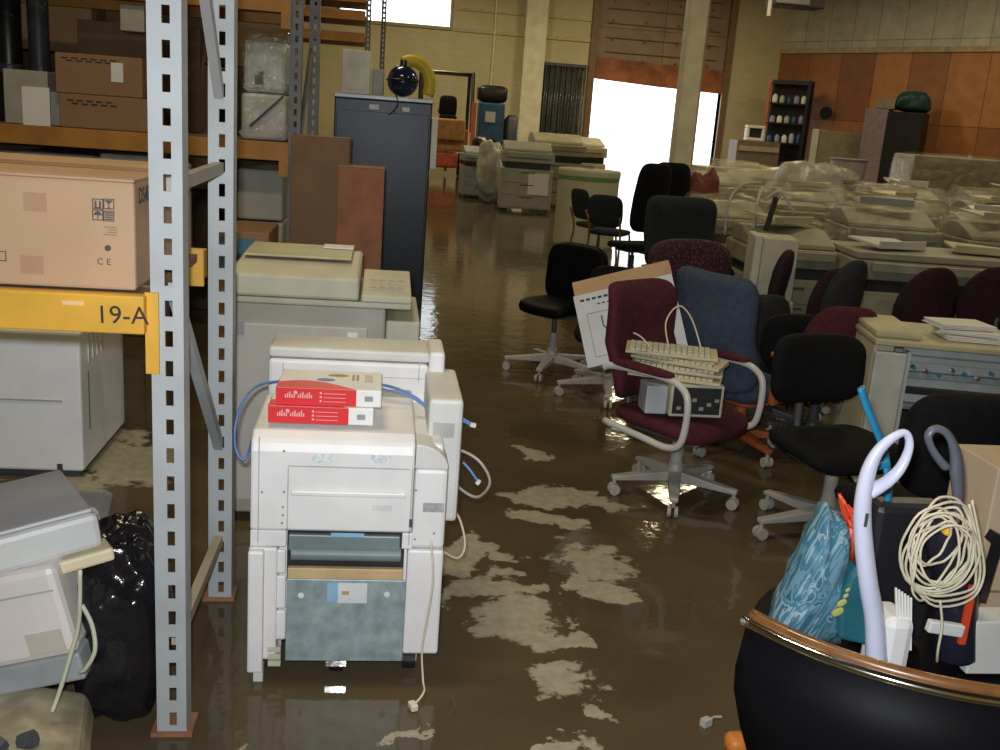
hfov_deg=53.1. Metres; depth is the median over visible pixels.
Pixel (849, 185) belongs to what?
photocopier
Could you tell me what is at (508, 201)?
paper tray
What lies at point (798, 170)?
wrapped bundle
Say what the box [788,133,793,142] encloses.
storage jar
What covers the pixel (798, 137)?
storage jar
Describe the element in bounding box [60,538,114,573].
tray
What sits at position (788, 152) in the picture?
wire shelf
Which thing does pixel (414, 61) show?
hose
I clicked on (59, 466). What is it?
socket
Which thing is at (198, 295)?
carton
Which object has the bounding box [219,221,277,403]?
carton
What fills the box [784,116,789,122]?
storage jar
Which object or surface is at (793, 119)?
storage jar
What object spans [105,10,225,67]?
carton
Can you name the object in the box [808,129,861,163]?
tall cabinet
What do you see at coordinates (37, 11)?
bundle
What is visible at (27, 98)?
office machine
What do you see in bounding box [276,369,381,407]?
paper ream
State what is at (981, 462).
carton
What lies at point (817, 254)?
photocopier
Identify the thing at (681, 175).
office chair
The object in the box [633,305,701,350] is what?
cable
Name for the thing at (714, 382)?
keyboard
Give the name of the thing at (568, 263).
office chair
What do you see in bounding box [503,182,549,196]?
paper tray
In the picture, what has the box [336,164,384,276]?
carton
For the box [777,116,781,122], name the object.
storage jar
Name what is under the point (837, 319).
office chair
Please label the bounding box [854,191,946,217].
photocopier
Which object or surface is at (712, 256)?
office chair
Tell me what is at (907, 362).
photocopier
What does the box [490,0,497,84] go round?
trim
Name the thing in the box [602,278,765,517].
office chair
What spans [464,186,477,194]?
paper tray
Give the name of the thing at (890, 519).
case
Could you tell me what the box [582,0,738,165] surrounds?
trim
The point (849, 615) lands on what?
pouch
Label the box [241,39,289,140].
box
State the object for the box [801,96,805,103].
storage jar
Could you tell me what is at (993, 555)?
clamp
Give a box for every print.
[352,375,372,382]
[372,505,391,510]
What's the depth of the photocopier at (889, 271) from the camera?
7.69 m
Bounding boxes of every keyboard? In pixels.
[625,340,717,361]
[627,372,722,386]
[631,353,728,372]
[632,357,723,378]
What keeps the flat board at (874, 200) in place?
on the photocopier at (910, 226)
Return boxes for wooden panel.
[289,134,351,244]
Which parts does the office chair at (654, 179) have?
seat, backrest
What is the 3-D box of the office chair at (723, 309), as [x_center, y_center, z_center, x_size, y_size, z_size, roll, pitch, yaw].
[1.304,-0.070,5.471,0.728,1.015,0.670,-6,17,-34]
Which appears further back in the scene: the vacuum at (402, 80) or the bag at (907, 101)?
the bag at (907, 101)
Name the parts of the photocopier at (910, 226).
control panel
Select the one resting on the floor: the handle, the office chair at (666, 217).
the office chair at (666, 217)
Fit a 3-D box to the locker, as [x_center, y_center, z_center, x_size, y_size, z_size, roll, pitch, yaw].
[11.543,-6.521,29.535,1.650,3.051,0.900,13,16,30]
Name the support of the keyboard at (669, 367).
on the keyboard at (714, 382)
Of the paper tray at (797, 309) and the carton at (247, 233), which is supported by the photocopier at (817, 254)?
the paper tray at (797, 309)
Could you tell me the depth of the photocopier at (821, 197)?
13.87 m
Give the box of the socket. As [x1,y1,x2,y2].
[57,464,62,471]
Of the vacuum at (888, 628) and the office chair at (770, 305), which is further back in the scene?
the office chair at (770, 305)
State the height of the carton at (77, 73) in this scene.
0.252 m
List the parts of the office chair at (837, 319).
leg, backrest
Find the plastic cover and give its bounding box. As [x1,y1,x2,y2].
[0,687,93,749]
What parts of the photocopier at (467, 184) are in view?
control panel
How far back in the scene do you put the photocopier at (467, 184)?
21.59 m
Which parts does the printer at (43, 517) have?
lid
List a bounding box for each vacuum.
[386,60,418,96]
[853,429,913,666]
[899,425,985,665]
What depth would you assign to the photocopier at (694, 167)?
19.41 m
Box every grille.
[433,423,454,437]
[776,0,809,4]
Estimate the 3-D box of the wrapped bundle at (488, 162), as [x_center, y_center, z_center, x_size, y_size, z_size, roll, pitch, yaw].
[-0.231,-4.221,20.705,0.542,1.298,0.613,2,14,-7]
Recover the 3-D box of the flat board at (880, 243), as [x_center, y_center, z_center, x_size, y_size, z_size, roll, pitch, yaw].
[3.093,-1.053,7.988,0.522,0.077,0.342,-3,16,-26]
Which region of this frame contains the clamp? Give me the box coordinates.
[978,529,999,601]
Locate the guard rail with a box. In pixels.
[589,132,711,142]
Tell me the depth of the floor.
3.97 m
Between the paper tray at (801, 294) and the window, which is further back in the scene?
the window
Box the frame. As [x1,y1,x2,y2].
[724,182,795,234]
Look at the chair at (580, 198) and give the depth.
12.93 m
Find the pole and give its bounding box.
[763,197,778,230]
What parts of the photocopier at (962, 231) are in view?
control panel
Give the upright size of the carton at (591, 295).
0.613 m
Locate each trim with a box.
[456,7,592,41]
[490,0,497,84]
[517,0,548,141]
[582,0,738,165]
[690,0,710,169]
[780,46,999,53]
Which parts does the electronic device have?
plate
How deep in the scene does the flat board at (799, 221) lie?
8.25 m
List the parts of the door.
panel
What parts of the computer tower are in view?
casing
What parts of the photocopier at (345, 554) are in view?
guide plate, steel plate, lid, plate, power cord, panel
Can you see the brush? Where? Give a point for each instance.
(846, 509)
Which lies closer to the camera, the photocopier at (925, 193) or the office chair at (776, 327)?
the office chair at (776, 327)
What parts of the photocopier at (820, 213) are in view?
scanner lid, control panel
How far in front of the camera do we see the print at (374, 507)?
2.94 m
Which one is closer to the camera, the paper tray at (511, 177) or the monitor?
the paper tray at (511, 177)
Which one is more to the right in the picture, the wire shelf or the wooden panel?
the wire shelf
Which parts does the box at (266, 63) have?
casing, casing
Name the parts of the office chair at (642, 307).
leg, backrest, armrest, leg, leg, seat, leg, leg, armrest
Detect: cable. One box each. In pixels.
[50,569,97,712]
[233,380,278,460]
[382,383,480,484]
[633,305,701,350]
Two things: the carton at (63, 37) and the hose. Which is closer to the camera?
the carton at (63, 37)
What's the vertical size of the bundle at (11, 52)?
0.917 m
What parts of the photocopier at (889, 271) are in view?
scanner lid, control panel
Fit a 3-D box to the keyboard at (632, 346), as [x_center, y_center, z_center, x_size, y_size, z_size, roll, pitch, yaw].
[0.796,-0.117,4.637,0.420,0.036,0.170,6,14,8]
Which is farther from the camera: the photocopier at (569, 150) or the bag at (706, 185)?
the photocopier at (569, 150)
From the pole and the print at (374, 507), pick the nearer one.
the print at (374, 507)
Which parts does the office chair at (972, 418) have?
seat, backrest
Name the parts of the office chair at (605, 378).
seat, leg, leg, leg, backrest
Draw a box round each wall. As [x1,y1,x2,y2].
[224,0,787,168]
[778,0,999,160]
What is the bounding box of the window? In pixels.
[338,0,453,29]
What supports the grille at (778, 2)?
attached to the heater
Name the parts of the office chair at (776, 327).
leg, seat, leg, leg, backrest, leg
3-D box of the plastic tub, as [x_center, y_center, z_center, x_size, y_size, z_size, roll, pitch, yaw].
[9.709,-5.408,28.119,1.060,1.340,1.060,2,14,-7]
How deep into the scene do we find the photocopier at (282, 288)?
4.01 m
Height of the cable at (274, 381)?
0.197 m
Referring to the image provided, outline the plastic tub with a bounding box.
[829,157,868,190]
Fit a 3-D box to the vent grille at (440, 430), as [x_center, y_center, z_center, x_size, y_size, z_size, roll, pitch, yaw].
[-0.172,0.169,3.050,0.065,0.045,0.005,2,14,-7]
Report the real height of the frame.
0.462 m
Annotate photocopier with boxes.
[224,241,419,510]
[247,334,490,711]
[458,145,478,197]
[497,140,554,212]
[528,132,586,204]
[581,137,607,168]
[690,170,761,201]
[692,164,719,170]
[710,199,772,246]
[716,166,775,188]
[726,222,840,313]
[750,198,833,229]
[763,187,844,207]
[824,206,943,247]
[831,240,999,317]
[832,315,999,483]
[842,196,940,231]
[843,178,856,197]
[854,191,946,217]
[860,186,937,198]
[938,220,999,248]
[939,212,999,231]
[946,200,999,213]
[948,190,999,207]
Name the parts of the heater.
pull handle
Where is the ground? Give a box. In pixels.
[600,138,711,177]
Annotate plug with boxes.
[699,715,721,727]
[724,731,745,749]
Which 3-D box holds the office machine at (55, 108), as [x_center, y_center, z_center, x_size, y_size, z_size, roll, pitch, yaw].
[-2.937,-1.792,6.738,0.063,0.215,0.400,2,14,-7]
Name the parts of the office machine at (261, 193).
casing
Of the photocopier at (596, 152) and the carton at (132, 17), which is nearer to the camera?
the carton at (132, 17)
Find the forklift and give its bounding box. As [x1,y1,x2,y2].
[418,70,476,175]
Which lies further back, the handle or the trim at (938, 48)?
the trim at (938, 48)
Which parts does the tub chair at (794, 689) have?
seat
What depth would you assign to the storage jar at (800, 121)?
31.90 m
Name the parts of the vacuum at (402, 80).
knob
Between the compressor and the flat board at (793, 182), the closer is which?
the flat board at (793, 182)
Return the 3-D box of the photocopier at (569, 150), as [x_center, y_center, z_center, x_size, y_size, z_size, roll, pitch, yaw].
[1.135,-4.281,20.919,1.120,1.498,0.860,1,15,-11]
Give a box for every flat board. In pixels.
[743,209,813,227]
[790,180,830,187]
[848,235,926,250]
[858,196,914,206]
[870,191,916,196]
[884,177,928,187]
[884,179,919,187]
[943,240,999,255]
[960,208,999,218]
[967,204,999,210]
[969,195,999,200]
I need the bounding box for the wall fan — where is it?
[820,107,831,119]
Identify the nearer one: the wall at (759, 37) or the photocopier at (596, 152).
the photocopier at (596, 152)
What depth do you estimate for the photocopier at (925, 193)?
16.77 m
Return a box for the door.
[594,0,731,93]
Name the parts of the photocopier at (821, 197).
control panel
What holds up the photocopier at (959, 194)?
on the floor
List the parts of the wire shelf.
post, post, post, panel, post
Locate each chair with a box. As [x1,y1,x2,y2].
[502,242,607,382]
[554,266,631,408]
[569,188,616,261]
[586,194,629,266]
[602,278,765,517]
[607,163,671,267]
[642,162,690,265]
[643,195,716,264]
[648,239,731,288]
[676,266,783,466]
[734,586,999,749]
[735,313,815,429]
[752,333,897,540]
[755,294,790,350]
[767,249,794,297]
[767,306,877,447]
[778,260,866,420]
[806,268,840,314]
[834,392,999,563]
[891,267,958,323]
[955,267,999,329]
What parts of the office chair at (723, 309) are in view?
backrest, seat, leg, leg, armrest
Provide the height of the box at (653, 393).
0.131 m
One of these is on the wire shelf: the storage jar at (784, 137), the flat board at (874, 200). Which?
the storage jar at (784, 137)
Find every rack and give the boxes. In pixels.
[0,0,237,736]
[0,0,320,242]
[303,0,386,68]
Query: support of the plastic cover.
on the floor
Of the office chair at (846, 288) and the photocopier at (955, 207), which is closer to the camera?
the office chair at (846, 288)
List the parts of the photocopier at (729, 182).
control panel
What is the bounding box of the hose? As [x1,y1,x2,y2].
[400,55,435,96]
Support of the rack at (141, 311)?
on the floor
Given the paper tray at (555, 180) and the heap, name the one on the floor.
the heap
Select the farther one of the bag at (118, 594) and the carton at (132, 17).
the carton at (132, 17)
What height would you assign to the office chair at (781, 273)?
0.950 m
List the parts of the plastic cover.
loose knob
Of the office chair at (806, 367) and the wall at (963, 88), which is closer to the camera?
the office chair at (806, 367)
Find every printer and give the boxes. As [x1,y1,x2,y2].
[0,470,114,573]
[0,507,99,694]
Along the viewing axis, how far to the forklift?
27.53 m
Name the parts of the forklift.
seat, seat, post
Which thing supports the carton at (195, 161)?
on the carton at (198, 295)
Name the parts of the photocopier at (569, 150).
control panel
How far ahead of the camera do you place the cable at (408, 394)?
3.21 m
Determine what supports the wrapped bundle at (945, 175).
on the floor
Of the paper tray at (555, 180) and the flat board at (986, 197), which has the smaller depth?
the flat board at (986, 197)
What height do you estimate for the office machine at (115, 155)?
1.280 m
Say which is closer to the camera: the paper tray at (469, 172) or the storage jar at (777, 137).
the paper tray at (469, 172)
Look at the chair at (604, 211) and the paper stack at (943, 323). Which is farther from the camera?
the chair at (604, 211)
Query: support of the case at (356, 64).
on the storage cabinet at (396, 134)
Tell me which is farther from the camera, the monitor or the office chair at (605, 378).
the monitor
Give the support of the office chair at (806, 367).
on the floor
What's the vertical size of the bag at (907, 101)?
0.610 m
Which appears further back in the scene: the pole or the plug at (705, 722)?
the pole
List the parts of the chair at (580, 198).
leg, backrest, seat, leg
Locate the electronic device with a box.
[654,378,724,417]
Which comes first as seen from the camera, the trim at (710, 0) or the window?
the trim at (710, 0)
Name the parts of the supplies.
plate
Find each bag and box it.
[74,509,175,720]
[690,167,722,199]
[768,501,850,643]
[896,91,931,112]
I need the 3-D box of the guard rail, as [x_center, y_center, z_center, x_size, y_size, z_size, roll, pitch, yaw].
[3.190,-11.849,51.387,28.000,1.470,0.160,2,14,-7]
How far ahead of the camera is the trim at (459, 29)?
32.42 m
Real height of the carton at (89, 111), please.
0.214 m
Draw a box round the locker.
[858,99,929,187]
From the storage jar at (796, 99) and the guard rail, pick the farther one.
the guard rail
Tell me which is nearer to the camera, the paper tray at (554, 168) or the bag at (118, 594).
the bag at (118, 594)
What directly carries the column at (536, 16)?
attached to the wall at (759, 37)
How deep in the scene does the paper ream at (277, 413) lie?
2.93 m
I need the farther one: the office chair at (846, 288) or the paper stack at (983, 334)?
the office chair at (846, 288)
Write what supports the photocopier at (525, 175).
on the floor
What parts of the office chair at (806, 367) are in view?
leg, leg, backrest, seat, leg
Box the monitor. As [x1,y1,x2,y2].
[744,125,765,140]
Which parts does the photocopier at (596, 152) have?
control panel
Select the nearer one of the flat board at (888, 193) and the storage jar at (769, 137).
the flat board at (888, 193)
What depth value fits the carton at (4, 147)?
7.74 m
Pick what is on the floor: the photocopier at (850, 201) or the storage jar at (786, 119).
the photocopier at (850, 201)
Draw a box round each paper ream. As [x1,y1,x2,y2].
[268,389,373,425]
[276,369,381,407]
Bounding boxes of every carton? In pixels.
[0,51,105,152]
[0,152,190,289]
[21,3,104,52]
[55,52,146,98]
[59,93,164,131]
[77,19,204,132]
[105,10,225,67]
[106,65,224,189]
[120,4,145,34]
[171,186,224,308]
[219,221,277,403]
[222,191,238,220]
[237,0,298,73]
[237,68,297,169]
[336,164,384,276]
[572,260,687,369]
[947,444,999,606]
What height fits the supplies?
0.223 m
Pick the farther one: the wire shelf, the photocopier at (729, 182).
the wire shelf
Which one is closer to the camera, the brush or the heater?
the brush
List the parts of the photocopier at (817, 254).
control panel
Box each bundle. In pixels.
[0,0,24,120]
[26,0,51,71]
[475,139,501,202]
[761,160,844,198]
[889,153,999,221]
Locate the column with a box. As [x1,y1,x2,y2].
[669,0,709,167]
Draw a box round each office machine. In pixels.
[0,328,123,475]
[3,68,55,125]
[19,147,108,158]
[50,92,61,125]
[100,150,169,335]
[237,164,286,242]
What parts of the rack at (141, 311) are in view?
foot plate, foot plate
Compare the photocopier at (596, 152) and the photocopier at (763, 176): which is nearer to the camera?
the photocopier at (763, 176)
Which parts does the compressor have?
gauge plate, motor, tank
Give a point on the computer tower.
(763, 250)
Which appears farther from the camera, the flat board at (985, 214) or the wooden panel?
the flat board at (985, 214)
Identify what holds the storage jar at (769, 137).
on the wire shelf
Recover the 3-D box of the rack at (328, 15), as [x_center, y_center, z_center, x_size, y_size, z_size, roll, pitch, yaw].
[-3.666,-5.138,15.408,3.759,5.200,1.123,2,14,-7]
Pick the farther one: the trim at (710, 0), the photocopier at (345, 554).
the trim at (710, 0)
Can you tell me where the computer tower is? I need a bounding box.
[743,231,799,313]
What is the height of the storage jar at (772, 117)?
0.218 m
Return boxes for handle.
[857,386,891,500]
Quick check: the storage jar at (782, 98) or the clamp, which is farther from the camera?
the storage jar at (782, 98)
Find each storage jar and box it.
[767,134,772,141]
[769,115,774,121]
[772,94,777,102]
[774,134,779,141]
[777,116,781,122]
[779,95,784,102]
[781,135,786,142]
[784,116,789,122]
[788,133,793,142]
[791,116,796,123]
[794,96,799,103]
[795,134,800,143]
[798,116,803,123]
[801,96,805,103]
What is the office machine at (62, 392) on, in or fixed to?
on the floor
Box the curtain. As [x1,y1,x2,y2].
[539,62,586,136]
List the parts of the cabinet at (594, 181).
lid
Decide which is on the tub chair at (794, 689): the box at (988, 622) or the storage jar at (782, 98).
the box at (988, 622)
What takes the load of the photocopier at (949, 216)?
on the floor
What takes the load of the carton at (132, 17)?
on the rack at (285, 13)
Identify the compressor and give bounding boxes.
[476,85,518,140]
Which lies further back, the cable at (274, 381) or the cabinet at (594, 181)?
the cabinet at (594, 181)
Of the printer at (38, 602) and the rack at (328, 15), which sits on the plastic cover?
the printer at (38, 602)
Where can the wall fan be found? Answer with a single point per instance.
(825, 112)
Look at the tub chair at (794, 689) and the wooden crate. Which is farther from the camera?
the wooden crate
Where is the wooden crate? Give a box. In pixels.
[726,139,780,170]
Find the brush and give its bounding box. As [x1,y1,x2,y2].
[838,493,854,561]
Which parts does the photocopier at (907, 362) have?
casing, rail, rail, plate, rail, rail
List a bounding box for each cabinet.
[333,92,437,307]
[553,167,620,249]
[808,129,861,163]
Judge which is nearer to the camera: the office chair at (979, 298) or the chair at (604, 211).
the office chair at (979, 298)
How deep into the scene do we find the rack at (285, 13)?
6.54 m
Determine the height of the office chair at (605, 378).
0.819 m
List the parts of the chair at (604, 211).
leg, backrest, seat, leg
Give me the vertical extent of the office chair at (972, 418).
0.915 m
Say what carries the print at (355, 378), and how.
on the paper ream at (294, 387)
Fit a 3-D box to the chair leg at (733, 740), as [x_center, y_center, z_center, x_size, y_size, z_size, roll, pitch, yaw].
[0.680,1.049,2.852,0.080,0.055,0.070,2,14,-7]
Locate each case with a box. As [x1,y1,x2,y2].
[341,49,371,94]
[854,496,933,639]
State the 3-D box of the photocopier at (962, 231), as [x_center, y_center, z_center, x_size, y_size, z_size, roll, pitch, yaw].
[4.971,-1.017,9.961,1.155,1.145,0.967,4,14,1]
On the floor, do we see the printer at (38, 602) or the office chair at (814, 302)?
the office chair at (814, 302)
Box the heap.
[472,136,502,165]
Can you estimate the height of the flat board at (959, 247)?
0.070 m
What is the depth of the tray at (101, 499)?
3.29 m
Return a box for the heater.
[765,0,825,15]
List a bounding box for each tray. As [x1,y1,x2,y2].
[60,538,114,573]
[77,489,112,518]
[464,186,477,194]
[465,168,475,176]
[465,177,476,185]
[502,195,548,208]
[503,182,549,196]
[504,170,550,184]
[550,164,582,176]
[551,191,556,203]
[552,178,557,190]
[585,165,604,168]
[791,285,813,304]
[792,305,806,313]
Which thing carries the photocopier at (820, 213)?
on the floor
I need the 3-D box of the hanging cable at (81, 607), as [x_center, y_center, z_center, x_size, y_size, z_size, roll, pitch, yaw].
[-1.072,0.665,2.504,0.117,0.366,0.043,-4,16,-29]
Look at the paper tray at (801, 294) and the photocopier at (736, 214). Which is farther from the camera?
the photocopier at (736, 214)
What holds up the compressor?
on the floor
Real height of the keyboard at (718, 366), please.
0.036 m
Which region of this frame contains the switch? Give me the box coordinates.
[864,513,868,526]
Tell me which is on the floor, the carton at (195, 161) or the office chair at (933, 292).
the office chair at (933, 292)
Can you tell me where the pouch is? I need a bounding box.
[832,560,864,643]
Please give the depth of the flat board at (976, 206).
11.94 m
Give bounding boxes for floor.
[0,168,898,749]
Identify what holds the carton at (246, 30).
on the carton at (241, 162)
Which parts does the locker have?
panel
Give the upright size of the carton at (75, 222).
0.274 m
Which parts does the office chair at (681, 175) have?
backrest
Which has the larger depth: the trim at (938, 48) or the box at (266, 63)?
the trim at (938, 48)
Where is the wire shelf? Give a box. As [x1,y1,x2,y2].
[763,78,814,170]
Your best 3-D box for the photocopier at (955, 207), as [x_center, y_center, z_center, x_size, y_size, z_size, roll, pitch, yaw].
[7.056,-1.958,14.270,1.296,1.132,1.094,5,14,2]
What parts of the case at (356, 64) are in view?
plate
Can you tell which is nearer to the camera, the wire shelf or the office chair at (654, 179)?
the office chair at (654, 179)
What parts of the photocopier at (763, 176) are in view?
control panel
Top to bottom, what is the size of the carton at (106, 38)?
0.713 m
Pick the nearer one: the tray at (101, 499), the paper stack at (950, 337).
the tray at (101, 499)
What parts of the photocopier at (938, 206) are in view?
scanner lid, control panel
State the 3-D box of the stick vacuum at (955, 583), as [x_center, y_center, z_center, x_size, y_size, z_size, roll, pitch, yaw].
[1.043,0.411,2.318,0.318,0.606,0.150,-8,19,-40]
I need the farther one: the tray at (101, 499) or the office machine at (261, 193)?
the office machine at (261, 193)
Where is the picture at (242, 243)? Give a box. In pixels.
[220,237,253,267]
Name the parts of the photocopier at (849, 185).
control panel, scanner lid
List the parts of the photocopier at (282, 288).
scanner lid, panel, control panel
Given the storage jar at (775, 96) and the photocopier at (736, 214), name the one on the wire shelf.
the storage jar at (775, 96)
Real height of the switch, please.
0.030 m
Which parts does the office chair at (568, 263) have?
leg, leg, leg, seat, lift rod, leg, leg, backrest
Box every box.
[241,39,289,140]
[638,379,667,413]
[959,607,999,673]
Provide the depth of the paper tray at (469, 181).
21.58 m
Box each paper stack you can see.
[922,317,997,331]
[931,325,999,338]
[932,328,999,344]
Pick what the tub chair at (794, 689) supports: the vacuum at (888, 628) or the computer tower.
the vacuum at (888, 628)
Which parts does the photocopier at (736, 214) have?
control panel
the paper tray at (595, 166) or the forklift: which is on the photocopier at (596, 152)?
the paper tray at (595, 166)
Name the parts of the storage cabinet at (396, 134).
plug cord, white panel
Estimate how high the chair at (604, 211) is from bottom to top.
0.919 m
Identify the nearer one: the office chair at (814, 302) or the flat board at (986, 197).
the office chair at (814, 302)
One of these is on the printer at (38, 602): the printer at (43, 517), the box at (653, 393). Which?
the printer at (43, 517)
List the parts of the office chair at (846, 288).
backrest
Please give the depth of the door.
33.09 m
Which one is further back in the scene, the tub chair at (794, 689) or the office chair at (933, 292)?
the office chair at (933, 292)
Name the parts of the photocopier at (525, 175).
control panel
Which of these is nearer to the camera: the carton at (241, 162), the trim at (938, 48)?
the carton at (241, 162)
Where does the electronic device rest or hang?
on the office chair at (642, 307)
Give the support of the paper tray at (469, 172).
on the photocopier at (467, 184)
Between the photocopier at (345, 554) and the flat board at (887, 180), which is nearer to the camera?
the photocopier at (345, 554)
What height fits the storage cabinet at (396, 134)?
1.840 m
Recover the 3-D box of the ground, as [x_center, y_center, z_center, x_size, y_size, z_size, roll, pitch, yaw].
[9.039,-22.242,97.113,120.000,0.200,124.000,2,14,-7]
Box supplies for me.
[372,69,384,95]
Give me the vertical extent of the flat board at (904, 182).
0.100 m
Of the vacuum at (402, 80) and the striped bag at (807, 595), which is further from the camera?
the vacuum at (402, 80)

